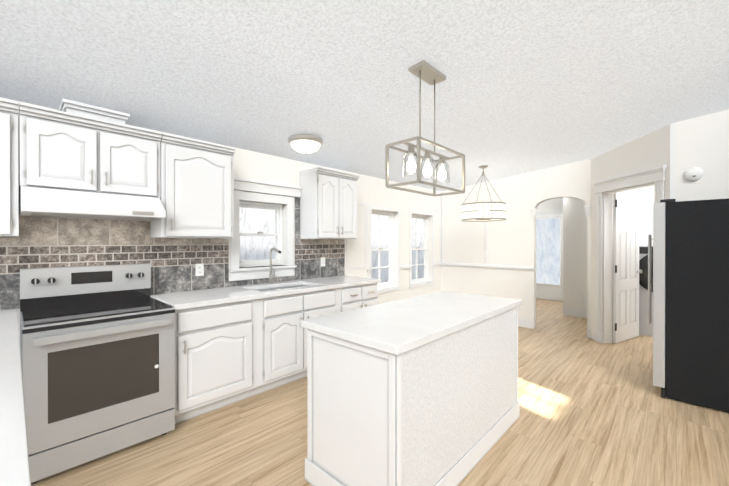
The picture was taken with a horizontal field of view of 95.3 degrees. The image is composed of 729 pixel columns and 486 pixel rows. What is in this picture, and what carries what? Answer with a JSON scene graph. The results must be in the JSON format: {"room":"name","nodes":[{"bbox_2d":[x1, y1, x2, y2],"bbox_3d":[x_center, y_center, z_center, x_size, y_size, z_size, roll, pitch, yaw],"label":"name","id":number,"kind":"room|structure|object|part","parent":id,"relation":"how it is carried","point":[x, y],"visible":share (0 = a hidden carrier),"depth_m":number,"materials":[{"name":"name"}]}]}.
{"room":"kitchen","nodes":[
{"label":"kitchen","id":0,"kind":"room"},
{"bbox_2d":[0,97,440,342],"bbox_3d":[-1.062,-0.114,3.787,0.150,2.950,7.490,0,0,43],"label":"wall","id":1,"kind":"structure","parent":0,"point":[258,166],"depth_m":4.85,"materials":[{"name":"white paint"}]},
{"bbox_2d":[0,98,18,236],"bbox_3d":[-2.467,-0.453,1.912,0.364,0.820,0.656,0,0,43],"label":"upper cabinet","id":2,"kind":"object","parent":1,"relation":"attached to","point":[9,175],"visible":1,"depth_m":2.02,"materials":[{"name":"white wood"}]},
{"bbox_2d":[19,102,161,197],"bbox_3d":[-1.974,-0.609,2.436,0.364,0.510,0.775,0,0,43],"label":"upper cabinet","id":3,"kind":"object","parent":1,"relation":"attached to","point":[60,150],"visible":1,"depth_m":2.28,"materials":[{"name":"white wood"}]},
{"bbox_2d":[20,186,165,220],"bbox_3d":[-1.929,-0.268,2.386,0.500,0.166,0.754,0,0,43],"label":"range hood","id":4,"kind":"object","parent":1,"relation":"attached to","point":[41,202],"visible":1,"depth_m":2.22,"materials":[{"name":"white metal"}]},
{"bbox_2d":[58,98,129,124],"bbox_3d":[-1.999,-0.918,2.461,0.292,0.106,0.380,0,0,43],"label":"enclosure","id":5,"kind":"object","parent":1,"relation":"attached to","point":[83,109],"visible":0.46,"depth_m":2.36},
{"bbox_2d":[0,197,344,309],"bbox_3d":[-1.547,-0.047,3.151,0.009,0.979,3.720,0,0,43],"label":"backsplash","id":6,"kind":"structure","parent":1,"relation":"attached to","point":[45,242],"depth_m":2.76,"materials":[{"name":"grey tile"}]},
{"bbox_2d":[195,264,203,275],"bbox_3d":[-1.554,0.253,3.132,0.010,0.116,0.072,0,0,43],"label":"outlet","id":7,"kind":"object","parent":6,"relation":"attached to","point":[199,269],"visible":1,"depth_m":3.13,"materials":[{"name":"white plastic"}]},
{"bbox_2d":[321,257,324,266],"bbox_3d":[-0.527,0.240,4.224,0.010,0.116,0.072,0,0,43],"label":"outlet","id":8,"kind":"object","parent":6,"relation":"attached to","point":[322,261],"visible":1,"depth_m":4.22,"materials":[{"name":"white plastic"}]},
{"bbox_2d":[150,133,235,237],"bbox_3d":[-1.504,-0.456,2.937,0.364,0.820,0.591,0,0,43],"label":"upper cabinet","id":9,"kind":"object","parent":1,"relation":"attached to","point":[197,189],"visible":0.92,"depth_m":2.80,"materials":[{"name":"white wood"}]},
{"bbox_2d":[229,191,296,280],"bbox_3d":[-1.139,-0.076,3.674,0.197,0.915,0.790,0,0,43],"label":"window","id":10,"kind":"structure","parent":1,"relation":"in","point":[250,270],"depth_m":3.68,"materials":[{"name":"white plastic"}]},
{"bbox_2d":[234,177,301,196],"bbox_3d":[-1.088,-0.603,3.610,0.047,0.120,0.956,0,0,43],"label":"trim","id":11,"kind":"structure","parent":1,"relation":"attached to","point":[242,184],"depth_m":3.62,"materials":[{"name":"white wood"}]},
{"bbox_2d":[300,167,359,238],"bbox_3d":[-0.414,-0.455,4.096,0.364,0.810,0.670,0,0,43],"label":"upper cabinet","id":12,"kind":"object","parent":1,"relation":"attached to","point":[328,203],"visible":1,"depth_m":3.91,"materials":[{"name":"white wood"}]},
{"bbox_2d":[369,206,399,292],"bbox_3d":[0.265,0.106,5.189,0.168,1.310,0.740,0,0,43],"label":"dining room window","id":13,"kind":"structure","parent":1,"relation":"in","point":[389,284],"depth_m":5.29,"materials":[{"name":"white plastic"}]},
{"bbox_2d":[399,265,411,269],"bbox_3d":[0.676,0.400,5.504,0.027,0.060,0.330,0,0,43],"label":"trim","id":14,"kind":"structure","parent":1,"relation":"attached to","point":[404,266],"depth_m":5.49,"materials":[{"name":"white wood"}]},
{"bbox_2d":[410,210,433,288],"bbox_3d":[0.971,0.109,5.939,0.168,1.320,0.760,0,0,43],"label":"dining room window","id":15,"kind":"structure","parent":1,"relation":"in","point":[419,282],"depth_m":6.06,"materials":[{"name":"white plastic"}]},
{"bbox_2d":[0,0,728,191],"bbox_3d":[2.271,-1.283,3.057,6.300,0.667,11.300,0,0,43],"label":"ceiling","id":16,"kind":"structure","parent":0,"point":[526,86],"depth_m":2.20,"materials":[{"name":"white paint"}]},
{"bbox_2d":[288,134,322,153],"bbox_3d":[-0.588,-0.958,3.317,0.344,0.150,0.344,0,0,43],"label":"flush-mount ceiling light","id":17,"kind":"object","parent":16,"relation":"attached to","point":[305,143],"visible":1,"depth_m":3.21,"materials":[{"name":"white glass"}]},
{"bbox_2d":[385,60,464,195],"bbox_3d":[0.428,-0.760,2.253,0.255,0.807,0.585,0,0,43],"label":"light","id":18,"kind":"object","parent":16,"relation":"hanging from","point":[426,72],"depth_m":2.21,"materials":[{"name":"beige metal"}]},
{"bbox_3d":[0.428,-0.519,2.253,0.112,0.170,0.492,0,0,43],"label":"island pendant light shade","id":19,"kind":"part","parent":18,"relation":"part of","materials":[{"name":"glass"}]},
{"bbox_2d":[461,165,505,221],"bbox_3d":[1.702,-0.712,4.761,0.614,0.775,0.614,0,0,43],"label":"dining chandelier","id":20,"kind":"object","parent":16,"relation":"hanging from","point":[483,167],"depth_m":4.59,"materials":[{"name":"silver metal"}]},
{"bbox_3d":[1.702,-0.440,4.762,0.608,0.199,0.608,0,0,43],"label":"dining chandelier shade","id":21,"kind":"part","parent":20,"relation":"part of","materials":[{"name":"white fabric"}]},
{"bbox_2d":[31,299,728,485],"bbox_3d":[2.271,1.414,3.067,6.300,0.100,11.300,0,0,43],"label":"floor","id":22,"kind":"structure","parent":0,"point":[593,412],"depth_m":2.33,"materials":[{"name":"brown wood"}]},
{"bbox_2d":[0,308,30,485],"bbox_3d":[-1.707,0.910,1.196,2.460,0.920,0.648,0,0,43],"label":"base cabinet","id":23,"kind":"object","parent":22,"relation":"on","point":[14,464],"visible":1,"depth_m":0.89,"materials":[{"name":"white wood"}]},
{"bbox_2d":[20,264,174,483],"bbox_3d":[-1.829,0.771,2.295,0.722,1.190,0.756,0,0,43],"label":"range","id":24,"kind":"object","parent":22,"relation":"on","point":[97,348],"visible":0.98,"depth_m":2.11,"materials":[{"name":"silver metal"}]},
{"bbox_2d":[150,275,380,423],"bbox_3d":[-0.819,0.902,3.448,0.669,0.920,2.295,0,0,43],"label":"base cabinet","id":25,"kind":"object","parent":22,"relation":"on","point":[233,344],"depth_m":2.84,"materials":[{"name":"white wood"}]},
{"bbox_2d":[268,248,280,283],"bbox_3d":[-0.948,0.245,3.556,0.221,0.392,0.084,0,0,43],"label":"faucet","id":26,"kind":"object","parent":25,"relation":"on","point":[270,274],"visible":0.98,"depth_m":3.59,"materials":[{"name":"silver metal"}]},
{"bbox_2d":[256,285,303,291],"bbox_3d":[-0.832,0.575,3.428,0.372,0.182,0.712,0,0,43],"label":"sink","id":27,"kind":"object","parent":25,"relation":"in","point":[280,288],"visible":0.1,"depth_m":3.61,"materials":[{"name":"silver metal"}]},
{"bbox_2d":[305,306,519,485],"bbox_3d":[0.436,0.927,2.264,0.671,0.878,1.576,0,0,43],"label":"kitchen island","id":28,"kind":"object","parent":22,"relation":"on","point":[443,411],"visible":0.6,"depth_m":1.76,"materials":[{"name":"white wood"}]},
{"bbox_2d":[301,291,521,354],"bbox_3d":[0.435,0.466,2.264,0.700,0.040,1.600,0,0,43],"label":"island countertop","id":29,"kind":"structure","parent":28,"relation":"on","point":[398,327],"depth_m":1.94,"materials":[{"name":"white stone"}]},
{"bbox_2d":[639,245,652,336],"bbox_3d":[4.469,0.697,4.978,0.680,1.320,0.760,0,0,43],"label":"washer","id":30,"kind":"object","parent":22,"relation":"on","point":[645,328],"visible":0.17,"depth_m":4.85,"materials":[{"name":"grey"}]},
{"bbox_2d":[648,198,728,411],"bbox_3d":[3.133,0.491,3.021,0.846,1.745,0.884,0,0,43],"label":"fridge","id":31,"kind":"object","parent":22,"relation":"on","point":[697,302],"depth_m":2.78,"materials":[{"name":"black metal"}]},
{"bbox_3d":[2.875,0.455,3.264,0.137,1.625,0.884,0,0,43],"label":"fridge door","id":32,"kind":"part","parent":31,"relation":"part of","materials":[{"name":"silver metal"}]},
{"bbox_2d":[441,159,590,335],"bbox_3d":[2.435,-0.120,5.556,2.520,2.950,0.120,0,0,43],"label":"wall","id":33,"kind":"structure","parent":0,"point":[511,239],"depth_m":5.51,"materials":[{"name":"white paint"}]},
{"bbox_2d":[440,262,532,269],"bbox_3d":[2.063,0.399,5.803,1.637,0.060,0.027,0,0,43],"label":"trim","id":34,"kind":"structure","parent":33,"relation":"attached to","point":[474,265],"depth_m":5.72,"materials":[{"name":"white wood"}]},
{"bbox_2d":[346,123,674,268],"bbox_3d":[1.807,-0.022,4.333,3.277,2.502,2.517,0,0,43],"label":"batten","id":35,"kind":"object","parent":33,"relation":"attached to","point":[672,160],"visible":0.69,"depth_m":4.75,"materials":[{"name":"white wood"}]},
{"bbox_2d":[518,318,533,328],"bbox_3d":[2.083,1.289,5.798,1.617,0.130,0.011,0,0,43],"label":"baseboard","id":36,"kind":"structure","parent":33,"relation":"attached to","point":[525,323],"depth_m":5.32,"materials":[{"name":"white wood"}]},
{"bbox_2d":[531,205,590,218],"bbox_3d":[2.926,-0.463,4.990,0.800,0.160,0.025,0,0,43],"label":"trim","id":37,"kind":"structure","parent":33,"relation":"attached to","point":[533,210],"depth_m":4.76,"materials":[{"name":"white wood"}]},
{"bbox_2d":[536,198,561,300],"bbox_3d":[4.444,-0.128,7.868,1.440,2.950,0.120,0,0,43],"label":"wall","id":38,"kind":"structure","parent":0,"point":[553,204],"depth_m":7.82,"materials":[{"name":"white paint"}]},
{"bbox_2d":[536,209,562,300],"bbox_3d":[4.282,0.287,7.873,1.020,2.120,0.090,0,0,43],"label":"entry door","id":39,"kind":"structure","parent":38,"relation":"in","point":[549,254],"depth_m":7.82,"materials":[{"name":"glass"}]},
{"bbox_2d":[562,186,653,310],"bbox_3d":[4.798,-0.119,5.296,2.840,2.950,0.120,0,0,43],"label":"wall","id":40,"kind":"structure","parent":0,"point":[574,256],"depth_m":6.06,"materials":[{"name":"white paint"}]},
{"bbox_2d":[563,308,586,317],"bbox_3d":[4.696,1.291,5.301,2.690,0.130,0.015,0,0,43],"label":"baseboard","id":41,"kind":"structure","parent":40,"relation":"attached to","point":[567,312],"depth_m":6.08,"materials":[{"name":"white wood"}]},
{"bbox_2d":[612,193,613,324],"bbox_3d":[3.799,-0.119,5.241,0.100,2.950,1.290,0,0,43],"label":"wall","id":42,"kind":"structure","parent":0,"point":[613,193],"depth_m":5.50,"materials":[{"name":"white paint"}]},
{"bbox_2d":[590,124,669,339],"bbox_3d":[3.302,-0.115,4.140,0.120,2.950,1.188,0,0,-2],"label":"wall","id":43,"kind":"structure","parent":0,"point":[649,150],"depth_m":4.14,"materials":[{"name":"white paint"}]},
{"bbox_2d":[613,193,642,342],"bbox_3d":[3.682,0.341,4.633,0.273,2.015,0.716,0,0,43],"label":"laundry door","id":44,"kind":"structure","parent":43,"relation":"in","point":[626,271],"depth_m":4.61,"materials":[{"name":"white wood"}]},
{"bbox_2d":[593,165,666,343],"bbox_3d":[3.281,0.257,4.104,0.165,2.205,1.050,0,0,-2],"label":"door frame","id":45,"kind":"structure","parent":43,"relation":"attached to","point":[652,176],"depth_m":4.48,"materials":[{"name":"white wood"}]},
{"bbox_2d":[675,110,728,201],"bbox_3d":[3.626,-0.112,3.283,0.890,2.950,0.120,0,0,43],"label":"wall","id":46,"kind":"structure","parent":0,"point":[702,142],"depth_m":3.37,"materials":[{"name":"white paint"}]},
{"bbox_2d":[685,167,702,180],"bbox_3d":[3.377,-0.708,3.403,0.136,0.136,0.038,0,0,43],"label":"smoke detector","id":47,"kind":"object","parent":46,"relation":"attached to","point":[694,174],"visible":1,"depth_m":3.39,"materials":[{"name":"white plastic"}]},
{"label":"outside","id":48,"kind":"structure","parent":0,"visible":0},
{"bbox_2d":[239,207,274,260],"bbox_3d":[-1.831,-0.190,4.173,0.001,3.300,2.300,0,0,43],"label":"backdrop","id":49,"kind":"structure","parent":48,"point":[264,226],"depth_m":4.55,"materials":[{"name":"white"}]},
{"bbox_2d":[375,215,423,283],"bbox_3d":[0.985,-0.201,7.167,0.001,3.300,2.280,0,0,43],"label":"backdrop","id":50,"kind":"structure","parent":48,"point":[385,261],"depth_m":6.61,"materials":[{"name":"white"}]}
]}

